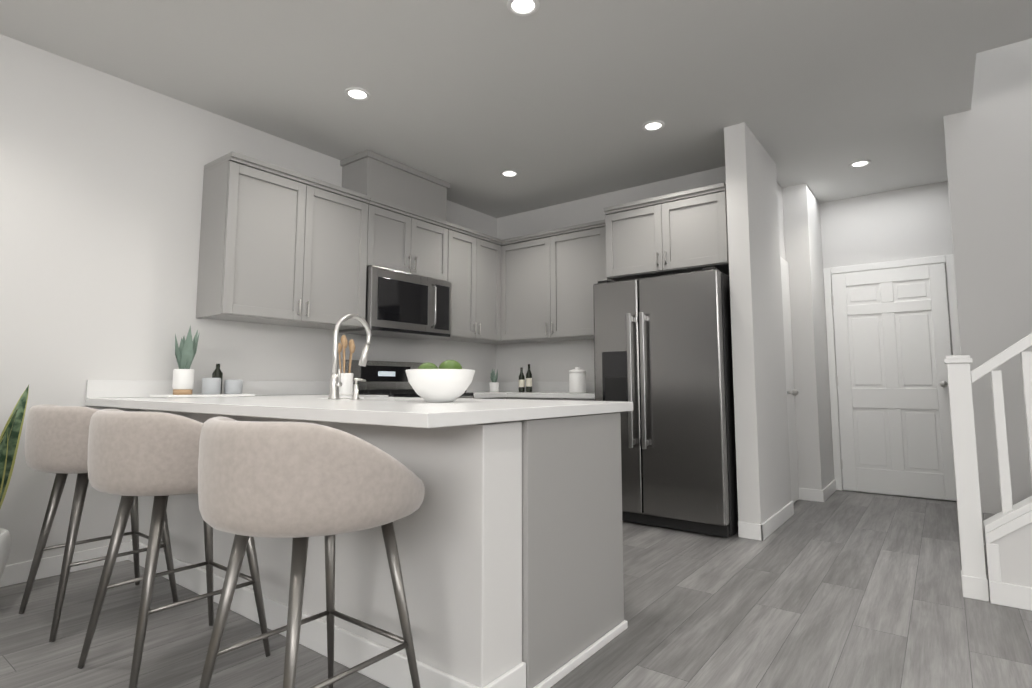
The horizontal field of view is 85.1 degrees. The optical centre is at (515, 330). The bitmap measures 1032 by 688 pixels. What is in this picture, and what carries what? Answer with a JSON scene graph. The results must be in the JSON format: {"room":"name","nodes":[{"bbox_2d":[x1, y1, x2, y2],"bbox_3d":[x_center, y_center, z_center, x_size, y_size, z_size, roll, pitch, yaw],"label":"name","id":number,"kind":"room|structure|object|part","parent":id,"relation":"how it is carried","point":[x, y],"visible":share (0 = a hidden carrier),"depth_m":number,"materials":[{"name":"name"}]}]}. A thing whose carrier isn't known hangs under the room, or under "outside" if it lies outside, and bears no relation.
{"room":"kitchen","nodes":[
{"label":"kitchen","id":0,"kind":"room"},
{"bbox_2d":[0,34,496,564],"bbox_3d":[-2.718,-0.134,2.799,0.120,2.800,9.850,-4,-7,37],"label":"wall","id":1,"kind":"structure","parent":0,"point":[100,196],"depth_m":3.22,"materials":[{"name":"white paint"}]},
{"bbox_2d":[0,541,129,586],"bbox_3d":[-3.925,1.046,0.972,0.014,0.100,5.675,-4,-7,37],"label":"baseboard","id":2,"kind":"structure","parent":1,"relation":"attached to","point":[16,573],"depth_m":2.94,"materials":[{"name":"white wood"}]},
{"bbox_2d":[196,154,372,329],"bbox_3d":[-1.586,-0.534,3.943,0.352,0.975,1.052,-4,-7,37],"label":"upper cabinet","id":3,"kind":"object","parent":1,"relation":"attached to","point":[278,247],"depth_m":3.71,"materials":[{"name":"grey wood"}]},
{"bbox_2d":[86,380,489,397],"bbox_3d":[-1.285,0.462,4.523,0.020,0.100,3.587,-4,-7,37],"label":"backsplash","id":4,"kind":"structure","parent":1,"relation":"attached to","point":[94,388],"depth_m":3.41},
{"bbox_2d":[337,150,448,221],"bbox_3d":[-1.014,-1.159,4.784,0.328,0.371,0.871,-4,-7,37],"label":"soffit","id":5,"kind":"object","parent":1,"relation":"attached to","point":[369,174],"depth_m":4.54,"materials":[{"name":"grey paint"}]},
{"bbox_2d":[369,202,448,280],"bbox_3d":[-1.004,-0.696,4.732,0.352,0.500,0.871,-4,-7,37],"label":"upper cabinet","id":6,"kind":"object","parent":1,"relation":"attached to","point":[405,241],"depth_m":4.60,"materials":[{"name":"grey wood"}]},
{"bbox_2d":[339,266,450,339],"bbox_3d":[-0.962,-0.200,4.652,0.454,0.488,0.862,-4,-7,37],"label":"microwave","id":7,"kind":"object","parent":6,"relation":"attached to","point":[403,305],"visible":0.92,"depth_m":4.49,"materials":[{"name":"silver metal"}]},
{"bbox_3d":[-0.821,-0.188,4.543,0.006,0.433,0.842,-4,-7,37],"label":"glass","id":8,"kind":"part","parent":7,"relation":"part of","materials":[{"name":"black glass"}]},
{"bbox_3d":[-0.685,-0.202,4.689,0.056,0.372,0.018,-4,-7,37],"label":"handle","id":9,"kind":"part","parent":7,"relation":"part of","materials":[{"name":"silver metal"}]},
{"bbox_2d":[438,222,500,342],"bbox_3d":[-0.487,-0.398,5.351,0.398,0.975,0.778,-4,-7,37],"label":"upper cabinet","id":10,"kind":"object","parent":1,"relation":"attached to","point":[474,256],"depth_m":5.24,"materials":[{"name":"grey wood"}]},
{"bbox_2d":[328,314,370,398],"bbox_3d":[-0.854,0.135,2.951,0.100,0.448,0.253,-4,-7,37],"label":"faucet","id":11,"kind":"object","parent":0,"point":[335,382],"visible":1,"depth_m":2.89,"materials":[{"name":"silver metal"}]},
{"bbox_2d":[0,0,1031,217],"bbox_3d":[1.519,-1.756,1.089,9.120,0.100,12.000,-4,-7,37],"label":"ceiling","id":12,"kind":"structure","parent":0,"point":[553,102],"depth_m":3.31,"materials":[{"name":"white paint"}]},
{"bbox_2d":[344,87,369,100],"bbox_3d":[-0.984,-1.469,3.487,0.160,0.009,0.155,-4,-7,37],"label":"recessed light","id":13,"kind":"object","parent":12,"relation":"in","point":[347,90],"depth_m":3.48,"materials":[{"name":"white"}]},
{"bbox_2d":[500,170,518,176],"bbox_3d":[-0.057,-1.341,4.807,0.159,0.009,0.165,-4,-7,37],"label":"recessed light","id":14,"kind":"object","parent":12,"relation":"in","point":[504,171],"depth_m":4.78,"materials":[{"name":"white"}]},
{"bbox_2d":[507,0,539,15],"bbox_3d":[0.036,-1.547,2.676,0.150,0.009,0.147,-4,-7,37],"label":"recessed light","id":15,"kind":"object","parent":12,"relation":"in","point":[514,12],"depth_m":2.70,"materials":[{"name":"white"}]},
{"bbox_2d":[642,120,664,130],"bbox_3d":[0.956,-1.427,3.917,0.155,0.009,0.163,-4,-7,37],"label":"recessed light","id":16,"kind":"object","parent":12,"relation":"in","point":[662,123],"depth_m":3.91,"materials":[{"name":"white"}]},
{"bbox_2d":[849,160,870,167],"bbox_3d":[2.807,-1.362,4.590,0.149,0.009,0.171,-4,-7,37],"label":"recessed light","id":17,"kind":"object","parent":12,"relation":"in","point":[850,165],"depth_m":4.58,"materials":[{"name":"white"}]},
{"bbox_2d":[0,490,1031,687],"bbox_3d":[1.519,1.111,0.812,9.120,0.060,12.000,-4,-7,37],"label":"floor","id":18,"kind":"structure","parent":0,"point":[843,589],"depth_m":2.36,"materials":[{"name":"grey wood"}]},
{"bbox_2d":[0,385,28,579],"bbox_3d":[-2.384,0.737,2.460,0.315,0.997,0.344,-4,-7,37],"label":"snake plant","id":19,"kind":"object","parent":18,"relation":"on","point":[10,437],"visible":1,"depth_m":2.56,"materials":[{"name":"green plant"}]},
{"bbox_3d":[-2.392,1.060,2.417,0.320,0.345,0.320,-4,-7,37],"label":"pot","id":20,"kind":"part","parent":19,"relation":"part of","materials":[{"name":"white ceramic"}]},
{"bbox_2d":[18,404,177,641],"bbox_3d":[-1.845,0.789,2.537,0.599,0.906,0.599,-4,-7,37],"label":"stool","id":21,"kind":"object","parent":18,"relation":"on","point":[56,439],"visible":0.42,"depth_m":2.30,"materials":[{"name":"fabric"}]},
{"bbox_3d":[-1.846,0.477,2.566,0.605,0.288,0.604,-4,-7,37],"label":"seat","id":22,"kind":"part","parent":21,"relation":"part of","materials":[{"name":"fabric"}]},
{"bbox_2d":[78,409,270,687],"bbox_3d":[-1.224,0.744,2.068,0.599,0.906,0.599,-4,-7,37],"label":"stool","id":23,"kind":"object","parent":18,"relation":"on","point":[131,455],"visible":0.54,"depth_m":1.83,"materials":[{"name":"fabric"}]},
{"bbox_3d":[-1.224,0.432,2.098,0.605,0.288,0.604,-4,-7,37],"label":"seat","id":24,"kind":"part","parent":23,"relation":"part of","materials":[{"name":"fabric"}]},
{"bbox_2d":[198,417,424,687],"bbox_3d":[-0.562,0.696,1.570,0.599,0.906,0.599,-4,-7,37],"label":"stool","id":25,"kind":"object","parent":18,"relation":"on","point":[300,483],"visible":1,"depth_m":1.35,"materials":[{"name":"fabric"}]},
{"bbox_3d":[-0.562,0.384,1.599,0.605,0.288,0.604,-4,-7,37],"label":"seat","id":26,"kind":"part","parent":25,"relation":"part of","materials":[{"name":"fabric"}]},
{"bbox_2d":[128,410,528,687],"bbox_3d":[-1.089,0.809,2.547,2.666,0.874,0.199,-4,-7,37],"label":"kitchen island","id":27,"kind":"object","parent":18,"relation":"on","point":[509,538],"depth_m":1.83,"materials":[{"name":"grey"}]},
{"bbox_2d":[85,394,632,429],"bbox_3d":[-0.930,0.365,2.784,2.688,0.040,1.239,-4,-7,37],"label":"countertop","id":28,"kind":"structure","parent":27,"relation":"on","point":[411,413],"depth_m":2.04,"materials":[{"name":"white stone"}]},
{"bbox_2d":[149,325,254,397],"bbox_3d":[-1.896,0.194,3.434,0.270,0.424,0.500,-4,-7,37],"label":"decorative tray","id":29,"kind":"object","parent":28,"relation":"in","point":[183,375],"visible":1,"depth_m":3.34,"materials":[{"name":"white ceramic"}]},
{"bbox_2d":[172,368,194,389],"bbox_3d":[-1.982,0.293,3.352,0.110,0.120,0.110,-4,-7,37],"label":"pot","id":30,"kind":"object","parent":29,"relation":"on","point":[183,378],"depth_m":3.31,"materials":[{"name":"white ceramic"}]},
{"bbox_2d":[171,325,199,370],"bbox_3d":[-1.959,0.109,3.366,0.159,0.269,0.162,-4,-7,37],"label":"plant","id":31,"kind":"object","parent":29,"relation":"on","point":[185,353],"depth_m":3.33,"materials":[{"name":"green plant"}]},
{"bbox_2d":[211,363,222,393],"bbox_3d":[-1.890,0.308,3.557,0.060,0.190,0.058,-4,-7,37],"label":"bottle","id":32,"kind":"object","parent":29,"relation":"on","point":[217,373],"depth_m":3.55,"materials":[{"name":"black"}]},
{"bbox_2d":[338,335,354,394],"bbox_3d":[-1.203,0.244,3.977,0.134,0.428,0.130,-4,-7,37],"label":"utensil crock","id":33,"kind":"object","parent":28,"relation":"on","point":[346,388],"visible":0.98,"depth_m":3.93,"materials":[{"name":"white ceramic"}]},
{"bbox_2d":[351,378,365,399],"bbox_3d":[-0.778,0.290,2.787,0.040,0.107,0.075,-4,-7,37],"label":"soap pump","id":34,"kind":"object","parent":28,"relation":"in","point":[355,393],"visible":0.98,"depth_m":2.76,"materials":[{"name":"silver metal"}]},
{"bbox_2d":[405,360,474,401],"bbox_3d":[-0.327,0.219,2.427,0.300,0.180,0.300,-4,-7,37],"label":"fruit bowl","id":35,"kind":"object","parent":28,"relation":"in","point":[449,381],"visible":1,"depth_m":2.33,"materials":[{"name":"white ceramic"}]},
{"bbox_2d":[377,395,388,397],"bbox_3d":[-1.266,0.485,4.037,0.632,0.040,0.361,-4,-7,37],"label":"countertop","id":36,"kind":"structure","parent":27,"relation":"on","point":[378,396],"depth_m":3.93,"materials":[{"name":"white stone"}]},
{"bbox_2d":[338,359,473,397],"bbox_3d":[-0.847,0.829,4.465,0.711,1.178,0.864,-4,-7,37],"label":"range","id":37,"kind":"object","parent":18,"relation":"on","point":[389,378],"visible":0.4,"depth_m":4.59,"materials":[{"name":"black metal"}]},
{"bbox_3d":[-1.076,0.364,4.684,0.001,0.040,0.180,-4,-7,37],"label":"panel","id":38,"kind":"part","parent":37,"relation":"part of","materials":[{"name":"white"}]},
{"bbox_2d":[529,414,627,687],"bbox_3d":[0.006,0.781,2.275,0.597,0.878,0.682,-4,-7,37],"label":"peninsula end panel","id":39,"kind":"object","parent":18,"relation":"on","point":[576,585],"depth_m":2.05,"materials":[{"name":"grey wood"}]},
{"bbox_2d":[585,398,632,410],"bbox_3d":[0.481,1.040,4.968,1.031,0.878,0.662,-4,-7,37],"label":"base cabinet","id":40,"kind":"object","parent":18,"relation":"on","point":[586,399],"depth_m":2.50,"materials":[{"name":"grey"}]},
{"bbox_2d":[417,390,528,397],"bbox_3d":[-0.294,0.609,5.316,0.632,0.040,1.110,-4,-7,37],"label":"countertop","id":41,"kind":"structure","parent":40,"relation":"on","point":[477,393],"depth_m":5.04,"materials":[{"name":"white stone"}]},
{"bbox_2d":[489,369,498,391],"bbox_3d":[-0.218,0.495,5.591,0.096,0.238,0.099,-4,-7,37],"label":"plant","id":42,"kind":"object","parent":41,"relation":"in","point":[494,385],"visible":1,"depth_m":5.56,"materials":[{"name":"white ceramic"}]},
{"bbox_3d":[-0.217,0.567,5.586,0.096,0.094,0.094,-4,-7,37],"label":"pot","id":43,"kind":"part","parent":42,"relation":"part of","materials":[{"name":"white ceramic"}]},
{"bbox_2d":[505,390,594,397],"bbox_3d":[0.503,0.580,5.014,1.002,0.040,0.632,-4,-7,37],"label":"countertop","id":44,"kind":"structure","parent":40,"relation":"on","point":[535,393],"depth_m":4.85,"materials":[{"name":"white stone"}]},
{"bbox_2d":[519,364,531,391],"bbox_3d":[0.091,0.468,5.475,0.138,0.270,0.060,-2,-6,22],"label":"oil bottles","id":45,"kind":"object","parent":44,"relation":"on","point":[528,381],"visible":1,"depth_m":5.45,"materials":[{"name":"black"}]},
{"bbox_2d":[569,367,585,392],"bbox_3d":[0.549,0.445,5.016,0.154,0.228,0.154,-4,-7,37],"label":"canister","id":46,"kind":"object","parent":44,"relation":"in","point":[577,379],"visible":1,"depth_m":4.95,"materials":[{"name":"white ceramic"}]},
{"bbox_2d":[593,267,737,536],"bbox_3d":[1.206,0.510,4.272,0.950,1.776,0.917,-4,-7,37],"label":"fridge","id":47,"kind":"object","parent":18,"relation":"on","point":[663,362],"visible":0.81,"depth_m":3.88,"materials":[{"name":"silver metal"}]},
{"bbox_3d":[0.867,0.354,4.006,0.132,0.960,0.061,-4,-7,37],"label":"handle","id":48,"kind":"part","parent":47,"relation":"part of","materials":[{"name":"silver metal"}]},
{"bbox_2d":[944,333,1031,601],"bbox_3d":[3.209,-0.337,2.022,2.710,3.054,0.108,-4,-7,37],"label":"stair railing","id":49,"kind":"object","parent":18,"relation":"on","point":[961,377],"visible":0.92,"depth_m":2.65,"materials":[{"name":"white wood"}]},
{"bbox_2d":[983,513,994,520],"bbox_3d":[4.057,-0.193,2.110,3.660,2.785,1.070,-4,-7,37],"label":"stair steps","id":50,"kind":"structure","parent":18,"relation":"on","point":[986,516],"depth_m":3.44,"materials":[{"name":"grey wood"}]},
{"bbox_2d":[983,496,1031,610],"bbox_3d":[3.848,-0.596,1.559,4.105,3.482,0.137,-4,-7,37],"label":"stair trim","id":51,"kind":"structure","parent":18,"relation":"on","point":[1000,524],"depth_m":2.56,"materials":[{"name":"white wood"}]},
{"bbox_2d":[984,522,1031,602],"bbox_3d":[3.849,-0.555,1.557,4.105,3.400,0.110,-4,-7,37],"label":"wall","id":52,"kind":"structure","parent":18,"relation":"on","point":[1015,550],"depth_m":2.54,"materials":[{"name":"white paint"}]},
{"bbox_2d":[724,122,790,523],"bbox_3d":[1.801,-0.003,4.157,0.140,2.800,0.920,-4,-7,37],"label":"wall","id":53,"kind":"structure","parent":0,"point":[761,430],"depth_m":3.89,"materials":[{"name":"white paint"}]},
{"bbox_2d":[758,501,793,540],"bbox_3d":[1.858,1.336,3.976,0.014,0.100,0.934,-4,-7,37],"label":"baseboard","id":54,"kind":"structure","parent":53,"relation":"attached to","point":[765,529],"depth_m":3.87,"materials":[{"name":"white wood"}]},
{"bbox_2d":[496,38,1031,544],"bbox_3d":[3.407,-1.277,3.449,9.000,5.200,0.100,-4,-7,37],"label":"wall","id":55,"kind":"structure","parent":0,"point":[988,142],"depth_m":3.61,"materials":[{"name":"white paint"}]},
{"bbox_2d":[499,382,594,393],"bbox_3d":[0.443,0.551,5.448,1.615,0.100,0.020,-4,-7,37],"label":"backsplash","id":56,"kind":"structure","parent":55,"relation":"attached to","point":[590,386],"depth_m":5.54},
{"bbox_2d":[501,220,604,342],"bbox_3d":[0.455,-0.405,5.281,1.321,0.975,0.418,-4,-7,37],"label":"upper cabinet","id":57,"kind":"object","parent":55,"relation":"attached to","point":[548,278],"depth_m":5.20,"materials":[{"name":"grey wood"}]},
{"bbox_2d":[601,186,728,281],"bbox_3d":[1.301,-0.694,4.524,0.960,0.545,0.642,-4,-7,37],"label":"upper cabinet","id":58,"kind":"object","parent":55,"relation":"attached to","point":[678,233],"depth_m":4.25,"materials":[{"name":"grey wood"}]},
{"bbox_2d":[777,182,785,259],"bbox_3d":[2.219,0.061,4.822,0.100,2.800,0.650,-4,-7,37],"label":"wall","id":59,"kind":"structure","parent":0,"point":[781,221],"depth_m":5.07,"materials":[{"name":"white paint"}]},
{"bbox_2d":[780,256,798,499],"bbox_3d":[2.314,0.405,4.738,0.111,2.100,0.613,-4,-7,37],"label":"door frame","id":60,"kind":"structure","parent":59,"relation":"in","point":[794,392],"depth_m":4.95,"materials":[{"name":"white wood"}]},
{"bbox_3d":[2.324,0.523,4.717,0.084,0.054,0.054,-4,-7,37],"label":"knob","id":61,"kind":"part","parent":60,"relation":"part of","materials":[{"name":"silver metal"}]},
{"bbox_2d":[781,264,798,502],"bbox_3d":[2.285,0.437,4.767,0.027,2.018,0.490,-4,-7,37],"label":"door","id":62,"kind":"structure","parent":59,"relation":"in","point":[789,387],"depth_m":4.83,"materials":[{"name":"white wood"}]},
{"bbox_2d":[782,183,823,489],"bbox_3d":[1.446,0.164,5.885,3.020,2.800,0.120,-4,-7,37],"label":"wall","id":63,"kind":"structure","parent":0,"point":[797,231],"depth_m":4.99,"materials":[{"name":"white paint"}]},
{"bbox_2d":[809,188,833,487],"bbox_3d":[2.850,0.111,5.339,0.120,2.800,0.700,-4,-7,37],"label":"wall","id":64,"kind":"structure","parent":0,"point":[823,368],"depth_m":5.24,"materials":[{"name":"white paint"}]},
{"bbox_2d":[820,479,835,501],"bbox_3d":[2.827,1.441,5.068,0.014,0.100,0.714,-4,-7,37],"label":"baseboard","id":65,"kind":"structure","parent":64,"relation":"attached to","point":[830,488],"depth_m":4.97,"materials":[{"name":"white wood"}]},
{"bbox_2d":[820,181,956,501],"bbox_3d":[5.505,-0.047,3.701,6.100,2.800,0.120,-4,-7,37],"label":"wall","id":66,"kind":"structure","parent":0,"point":[907,223],"depth_m":5.25,"materials":[{"name":"white paint"}]},
{"bbox_2d":[823,254,960,490],"bbox_3d":[3.409,0.422,5.099,1.020,2.134,0.117,-4,-7,37],"label":"door frame","id":67,"kind":"structure","parent":66,"relation":"in","point":[833,377],"depth_m":5.34,"materials":[{"name":"white wood"}]},
{"bbox_2d":[831,263,956,500],"bbox_3d":[3.434,0.456,5.128,0.880,2.048,0.034,-4,-7,37],"label":"door","id":68,"kind":"structure","parent":67,"relation":"in","point":[892,338],"depth_m":5.11,"materials":[{"name":"white wood"}]}
]}

